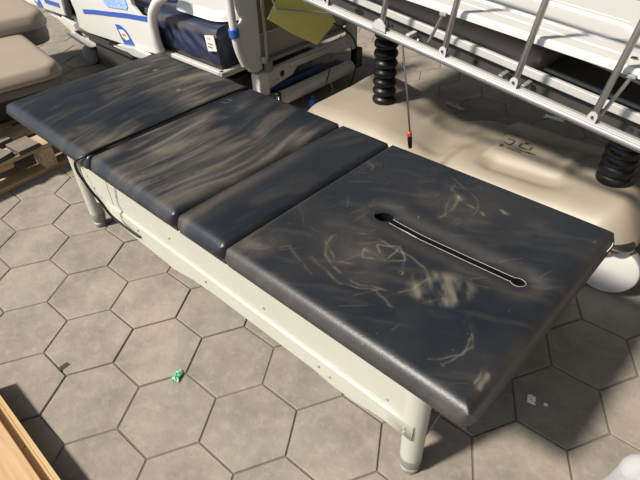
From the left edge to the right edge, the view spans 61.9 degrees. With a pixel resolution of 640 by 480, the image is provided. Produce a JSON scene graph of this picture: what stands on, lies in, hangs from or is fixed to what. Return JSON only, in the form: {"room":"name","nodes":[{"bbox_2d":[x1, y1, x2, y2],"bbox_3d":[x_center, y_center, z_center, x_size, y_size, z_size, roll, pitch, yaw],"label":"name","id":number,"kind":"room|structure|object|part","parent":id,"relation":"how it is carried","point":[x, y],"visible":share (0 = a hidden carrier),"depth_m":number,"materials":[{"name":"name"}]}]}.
{"room":"medical equipment storage yard","nodes":[
{"label":"medical equipment storage yard","id":0,"kind":"room"},
{"bbox_2d":[0,4,639,479],"bbox_3d":[-1.179,-1.299,3.821,13.500,0.018,10.000,30,49,33],"label":"floor","id":1,"kind":"structure","parent":0,"point":[98,301],"depth_m":1.66,"materials":[{"name":"tile"}]},
{"bbox_2d":[0,395,60,479],"bbox_3d":[-0.835,0.783,1.203,0.995,0.066,0.576,30,49,33],"label":"wooden crate","id":2,"kind":"object","parent":1,"relation":"on","point":[18,461],"visible":1,"depth_m":1.42,"materials":[{"name":"brown wood"}]},
{"bbox_2d":[0,88,69,194],"bbox_3d":[-1.811,-0.464,2.709,0.905,0.143,1.220,26,47,30],"label":"wooden pallet","id":3,"kind":"object","parent":1,"relation":"on","point":[47,161],"visible":0.13,"depth_m":2.61,"materials":[{"name":"brown wood"}]},
{"bbox_2d":[0,134,11,147],"bbox_3d":[-1.569,-0.473,2.578,0.110,0.022,0.110,20,44,25],"label":"paving slab","id":4,"kind":"object","parent":3,"relation":"on","point":[4,140],"visible":0.97,"depth_m":2.57,"materials":[{"name":"grey concrete"}]},
{"bbox_2d":[0,148,13,163],"bbox_3d":[-1.498,-0.389,2.471,0.116,0.022,0.096,14,42,19],"label":"paving slab","id":5,"kind":"object","parent":3,"relation":"on","point":[5,155],"visible":1,"depth_m":2.46,"materials":[{"name":"grey concrete"}]},
{"bbox_3d":[-1.799,-0.413,2.742,0.100,0.022,1.220,26,47,30],"label":"board","id":6,"kind":"part","parent":3,"relation":"part of","materials":[{"name":"brown wood"}]},
{"bbox_2d":[5,136,40,155],"bbox_3d":[-1.412,-0.449,2.541,0.124,0.022,0.104,25,46,29],"label":"paving slab","id":7,"kind":"object","parent":3,"relation":"on","point":[21,146],"visible":1,"depth_m":2.52,"materials":[{"name":"grey concrete"}]},
{"bbox_2d":[0,0,62,120],"bbox_3d":[-2.011,-1.034,3.011,0.977,0.362,1.557,-29,46,-29],"label":"recliner","id":8,"kind":"object","parent":3,"relation":"on","point":[26,70],"visible":0.99,"depth_m":2.72,"materials":[{"name":"beige leather"}]},
{"bbox_3d":[-1.806,-0.846,2.753,0.740,0.058,0.790,-29,46,-29],"label":"seat","id":9,"kind":"part","parent":8,"relation":"part of","materials":[{"name":"beige leather"}]},
{"bbox_3d":[-1.494,-0.266,2.548,0.100,0.022,1.220,26,47,30],"label":"board","id":10,"kind":"part","parent":3,"relation":"part of","materials":[{"name":"brown wood"}]},
{"bbox_2d":[57,362,69,371],"bbox_3d":[-0.822,0.406,1.711,0.019,0.003,0.039,26,47,30],"label":"dead leaf","id":11,"kind":"object","parent":1,"relation":"on","point":[66,364],"visible":1,"depth_m":1.71,"materials":[{"name":"brown plant"}]},
{"bbox_2d":[171,369,183,381],"bbox_3d":[-0.446,0.422,1.666,0.028,0.013,0.046,8,40,12],"label":"wrapper","id":12,"kind":"object","parent":1,"relation":"on","point":[178,373],"visible":1,"depth_m":1.67,"materials":[{"name":"green plastic"}]},
{"bbox_2d":[25,0,361,102],"bbox_3d":[-1.002,-1.681,3.479,2.506,1.000,1.090,30,49,33],"label":"hospital bed","id":13,"kind":"object","parent":1,"relation":"on","point":[270,58],"visible":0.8,"depth_m":3.03,"materials":[{"name":"white plastic"}]},
{"bbox_3d":[-1.994,-1.695,3.756,0.150,0.110,0.005,30,49,33],"label":"emblem plate","id":14,"kind":"part","parent":13,"relation":"part of","materials":[{"name":"blue plastic"}]},
{"bbox_3d":[-1.952,-1.757,3.679,0.837,0.320,0.030,30,49,33],"label":"rail","id":15,"kind":"part","parent":13,"relation":"part of","materials":[{"name":"white plastic"}]},
{"bbox_3d":[-1.665,-1.598,3.445,0.105,0.293,0.058,30,49,33],"label":"rail handle","id":16,"kind":"part","parent":13,"relation":"part of","materials":[{"name":"grey plastic"}]},
{"bbox_3d":[-1.444,-1.304,3.431,0.370,0.013,0.012,30,49,33],"label":"arm","id":17,"kind":"part","parent":13,"relation":"part of","materials":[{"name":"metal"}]},
{"bbox_3d":[-1.307,-1.204,3.332,0.520,0.017,0.014,30,49,33],"label":"arm","id":18,"kind":"part","parent":13,"relation":"part of","materials":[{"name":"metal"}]},
{"bbox_3d":[-1.275,-1.206,3.346,0.850,0.020,0.015,30,49,33],"label":"arm","id":19,"kind":"part","parent":13,"relation":"part of","materials":[{"name":"white paint"}]},
{"bbox_3d":[-1.240,-1.346,3.159,0.989,0.378,0.030,30,49,33],"label":"rail","id":20,"kind":"part","parent":13,"relation":"part of","materials":[{"name":"white plastic"}]},
{"bbox_3d":[-1.139,-1.194,3.138,0.185,0.117,0.005,30,49,33],"label":"emblem plate","id":21,"kind":"part","parent":13,"relation":"part of","materials":[{"name":"blue plastic"}]},
{"bbox_3d":[-0.904,-1.208,2.850,0.407,0.407,0.069,30,49,33],"label":"rail handle","id":22,"kind":"part","parent":13,"relation":"part of","materials":[{"name":"white plastic"}]},
{"bbox_2d":[69,0,270,64],"bbox_3d":[-0.960,-1.600,3.468,2.052,0.185,0.904,30,49,33],"label":"mattress","id":23,"kind":"object","parent":13,"relation":"on","point":[209,40],"visible":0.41,"depth_m":2.79,"materials":[{"name":"fabric"}]},
{"bbox_2d":[176,0,239,21],"bbox_3d":[-0.474,-1.297,2.890,0.488,0.045,0.518,30,49,33],"label":"board","id":24,"kind":"object","parent":23,"relation":"on","point":[211,10],"visible":0.63,"depth_m":2.74,"materials":[{"name":"white plastic"}]},
{"bbox_3d":[-0.415,-1.134,2.578,0.040,0.613,0.089,30,49,33],"label":"handle","id":25,"kind":"part","parent":13,"relation":"part of","materials":[{"name":"white plastic"}]},
{"bbox_3d":[-0.288,-1.211,2.635,0.020,0.700,0.033,30,49,33],"label":"chrome post","id":26,"kind":"part","parent":13,"relation":"part of","materials":[{"name":"metal"}]},
{"bbox_3d":[-0.370,-1.044,3.263,0.080,0.050,0.760,30,49,33],"label":"cross leg","id":27,"kind":"part","parent":13,"relation":"part of","materials":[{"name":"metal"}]},
{"bbox_3d":[-0.062,-1.254,3.003,0.016,0.006,0.745,30,49,33],"label":"panel trim","id":28,"kind":"part","parent":13,"relation":"part of","materials":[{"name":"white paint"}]},
{"bbox_2d":[272,0,331,14],"bbox_3d":[-0.066,-1.271,2.784,0.505,0.251,0.063,-33,48,-32],"label":"wire loop","id":29,"kind":"object","parent":13,"relation":"attached to","point":[281,9],"visible":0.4,"depth_m":2.76,"materials":[{"name":"white paint"}]},
{"bbox_2d":[267,0,335,44],"bbox_3d":[-0.094,-1.180,2.820,0.477,0.314,0.067,-29,46,-29],"label":"sheet","id":30,"kind":"object","parent":29,"relation":"attached to","point":[311,27],"visible":0.93,"depth_m":2.82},
{"bbox_3d":[-0.062,-1.209,3.043,0.010,0.125,0.745,30,49,33],"label":"panel","id":31,"kind":"part","parent":13,"relation":"part of","materials":[{"name":"beige plastic"}]},
{"bbox_3d":[-0.052,-1.135,3.077,0.030,0.017,0.725,30,49,33],"label":"panel trim","id":32,"kind":"part","parent":13,"relation":"part of","materials":[{"name":"grey plastic"}]},
{"bbox_3d":[-0.048,-1.054,3.057,0.015,0.017,0.340,30,49,33],"label":"beam handle","id":33,"kind":"part","parent":13,"relation":"part of","materials":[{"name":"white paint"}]},
{"bbox_2d":[322,69,329,99],"bbox_3d":[0.037,-0.916,3.143,0.008,0.163,0.087,24,46,28],"label":"cable","id":34,"kind":"object","parent":13,"relation":"hanging from","point":[329,69],"visible":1,"depth_m":3.14,"materials":[{"name":"black rubber"}]},
{"bbox_2d":[333,23,357,87],"bbox_3d":[0.148,-1.091,3.157,0.046,0.423,0.222,23,46,27],"label":"cable","id":35,"kind":"object","parent":13,"relation":"hanging from","point":[333,23],"visible":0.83,"depth_m":3.21,"materials":[{"name":"black rubber"}]},
{"bbox_2d":[6,53,614,474],"bbox_3d":[-0.229,-0.094,1.891,2.090,0.513,0.745,30,49,33],"label":"table","id":36,"kind":"object","parent":1,"relation":"on","point":[413,284],"visible":1,"depth_m":1.44,"materials":[{"name":"black leather"}]},
{"bbox_3d":[-0.949,-0.255,2.147,0.067,0.391,0.067,30,49,33],"label":"leg","id":37,"kind":"part","parent":36,"relation":"part of","materials":[{"name":"beige paint"}]},
{"bbox_2d":[6,53,249,168],"bbox_3d":[-0.758,-0.564,2.134,0.664,0.059,0.745,30,49,33],"label":"cushion","id":38,"kind":"object","parent":36,"relation":"on","point":[79,117],"depth_m":2.05,"materials":[{"name":"black leather"}]},
{"bbox_2d":[74,87,248,238],"bbox_3d":[-0.516,-0.305,2.014,0.172,0.330,0.732,30,49,33],"label":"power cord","id":39,"kind":"object","parent":36,"relation":"in","point":[242,88],"visible":1,"depth_m":1.89,"materials":[{"name":"black rubber"}]},
{"bbox_2d":[91,89,338,225],"bbox_3d":[-0.342,-0.328,1.824,0.494,0.061,0.736,30,49,33],"label":"cushion","id":40,"kind":"object","parent":36,"relation":"on","point":[170,168],"depth_m":1.74,"materials":[{"name":"black leather"}]},
{"bbox_3d":[-0.339,0.074,1.639,1.540,0.295,0.003,30,49,33],"label":"panel","id":41,"kind":"part","parent":36,"relation":"part of","materials":[{"name":"beige paint"}]},
{"bbox_2d":[177,126,387,258],"bbox_3d":[-0.085,-0.181,1.636,0.226,0.059,0.734,30,49,33],"label":"cushion","id":42,"kind":"object","parent":36,"relation":"on","point":[218,219],"depth_m":1.57,"materials":[{"name":"black leather"}]},
{"bbox_3d":[0.231,0.416,1.272,0.067,0.391,0.067,30,49,33],"label":"leg","id":43,"kind":"part","parent":36,"relation":"part of","materials":[{"name":"beige paint"}]},
{"bbox_2d":[225,145,614,425],"bbox_3d":[0.260,0.014,1.382,0.734,0.058,0.740,30,49,33],"label":"cushion","id":44,"kind":"object","parent":36,"relation":"on","point":[444,280],"depth_m":1.29,"materials":[{"name":"black leather"}]},
{"bbox_3d":[0.423,0.326,1.449,0.012,0.226,0.528,30,49,33],"label":"brace rod","id":45,"kind":"part","parent":36,"relation":"part of","materials":[{"name":"grey metal"}]},
{"bbox_2d":[307,95,317,109],"bbox_3d":[-0.042,-0.789,3.070,0.060,0.082,0.060,30,49,33],"label":"canister","id":46,"kind":"object","parent":1,"relation":"on","point":[312,100],"visible":0.77,"depth_m":3.05,"materials":[{"name":"plastic"}]},
{"bbox_2d":[445,101,464,110],"bbox_3d":[0.774,-0.769,3.061,0.044,0.012,0.148,-25,45,-25],"label":"scrap","id":47,"kind":"object","parent":1,"relation":"on","point":[451,104],"visible":1,"depth_m":3.06,"materials":[{"name":"silver metal"}]},
{"bbox_2d":[301,0,639,292],"bbox_3d":[0.675,-0.637,1.958,2.041,1.213,0.762,30,49,33],"label":"stretcher","id":48,"kind":"object","parent":1,"relation":"on","point":[598,185],"visible":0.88,"depth_m":1.86,"materials":[{"name":"beige plastic"}]},
{"bbox_3d":[0.197,-0.727,1.806,0.063,0.041,0.005,30,49,33],"label":"latch plate","id":49,"kind":"part","parent":48,"relation":"part of","materials":[{"name":"white paint"}]},
{"bbox_3d":[0.224,-0.847,1.694,0.073,0.341,0.020,30,49,33],"label":"rail post","id":50,"kind":"part","parent":48,"relation":"part of","materials":[{"name":"metal"}]},
{"bbox_3d":[0.301,-0.523,1.861,0.068,0.309,0.008,30,49,33],"label":"release rod","id":51,"kind":"part","parent":48,"relation":"part of","materials":[{"name":"metal"}]},
{"bbox_3d":[0.408,-0.715,1.582,0.073,0.341,0.020,30,49,33],"label":"rail post","id":52,"kind":"part","parent":48,"relation":"part of","materials":[{"name":"metal"}]},
{"bbox_2d":[371,0,565,70],"bbox_3d":[0.422,-0.960,2.034,1.160,0.229,0.512,30,49,33],"label":"mattress","id":53,"kind":"object","parent":48,"relation":"on","point":[540,57],"visible":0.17,"depth_m":1.72,"materials":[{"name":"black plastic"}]},
{"bbox_2d":[407,0,639,78],"bbox_3d":[0.651,-1.011,1.992,2.102,0.238,1.006,30,49,33],"label":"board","id":54,"kind":"object","parent":53,"relation":"on","point":[597,32],"visible":0.96,"depth_m":1.60,"materials":[{"name":"plastic"}]},
{"bbox_3d":[0.409,-0.567,1.705,1.983,0.308,0.023,30,49,33],"label":"rail","id":55,"kind":"part","parent":48,"relation":"part of","materials":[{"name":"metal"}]},
{"bbox_3d":[0.593,-0.583,1.469,0.073,0.341,0.020,30,49,33],"label":"rail post","id":56,"kind":"part","parent":48,"relation":"part of","materials":[{"name":"metal"}]},
{"bbox_3d":[0.770,-0.456,1.361,0.073,0.341,0.020,30,49,33],"label":"rail post","id":57,"kind":"part","parent":48,"relation":"part of","materials":[{"name":"metal"}]},
{"bbox_2d":[527,394,535,404],"bbox_3d":[0.621,0.467,1.566,0.026,0.004,0.034,14,42,19],"label":"paper scrap","id":58,"kind":"object","parent":1,"relation":"on","point":[531,399],"visible":1,"depth_m":1.56,"materials":[{"name":"white paper"}]},
{"bbox_2d":[544,114,564,121],"bbox_3d":[1.284,-0.667,2.918,0.119,0.004,0.044,22,45,27],"label":"folded paper","id":59,"kind":"object","parent":1,"relation":"on","point":[546,116],"visible":0.96,"depth_m":2.92,"materials":[{"name":"grey paper"}]},
{"bbox_2d":[602,453,639,479],"bbox_3d":[0.814,0.657,1.035,0.563,0.366,0.650,30,49,33],"label":"plastic bag","id":60,"kind":"object","parent":1,"relation":"on","point":[628,468],"visible":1,"depth_m":1.16,"materials":[{"name":"white plastic"}]}
]}

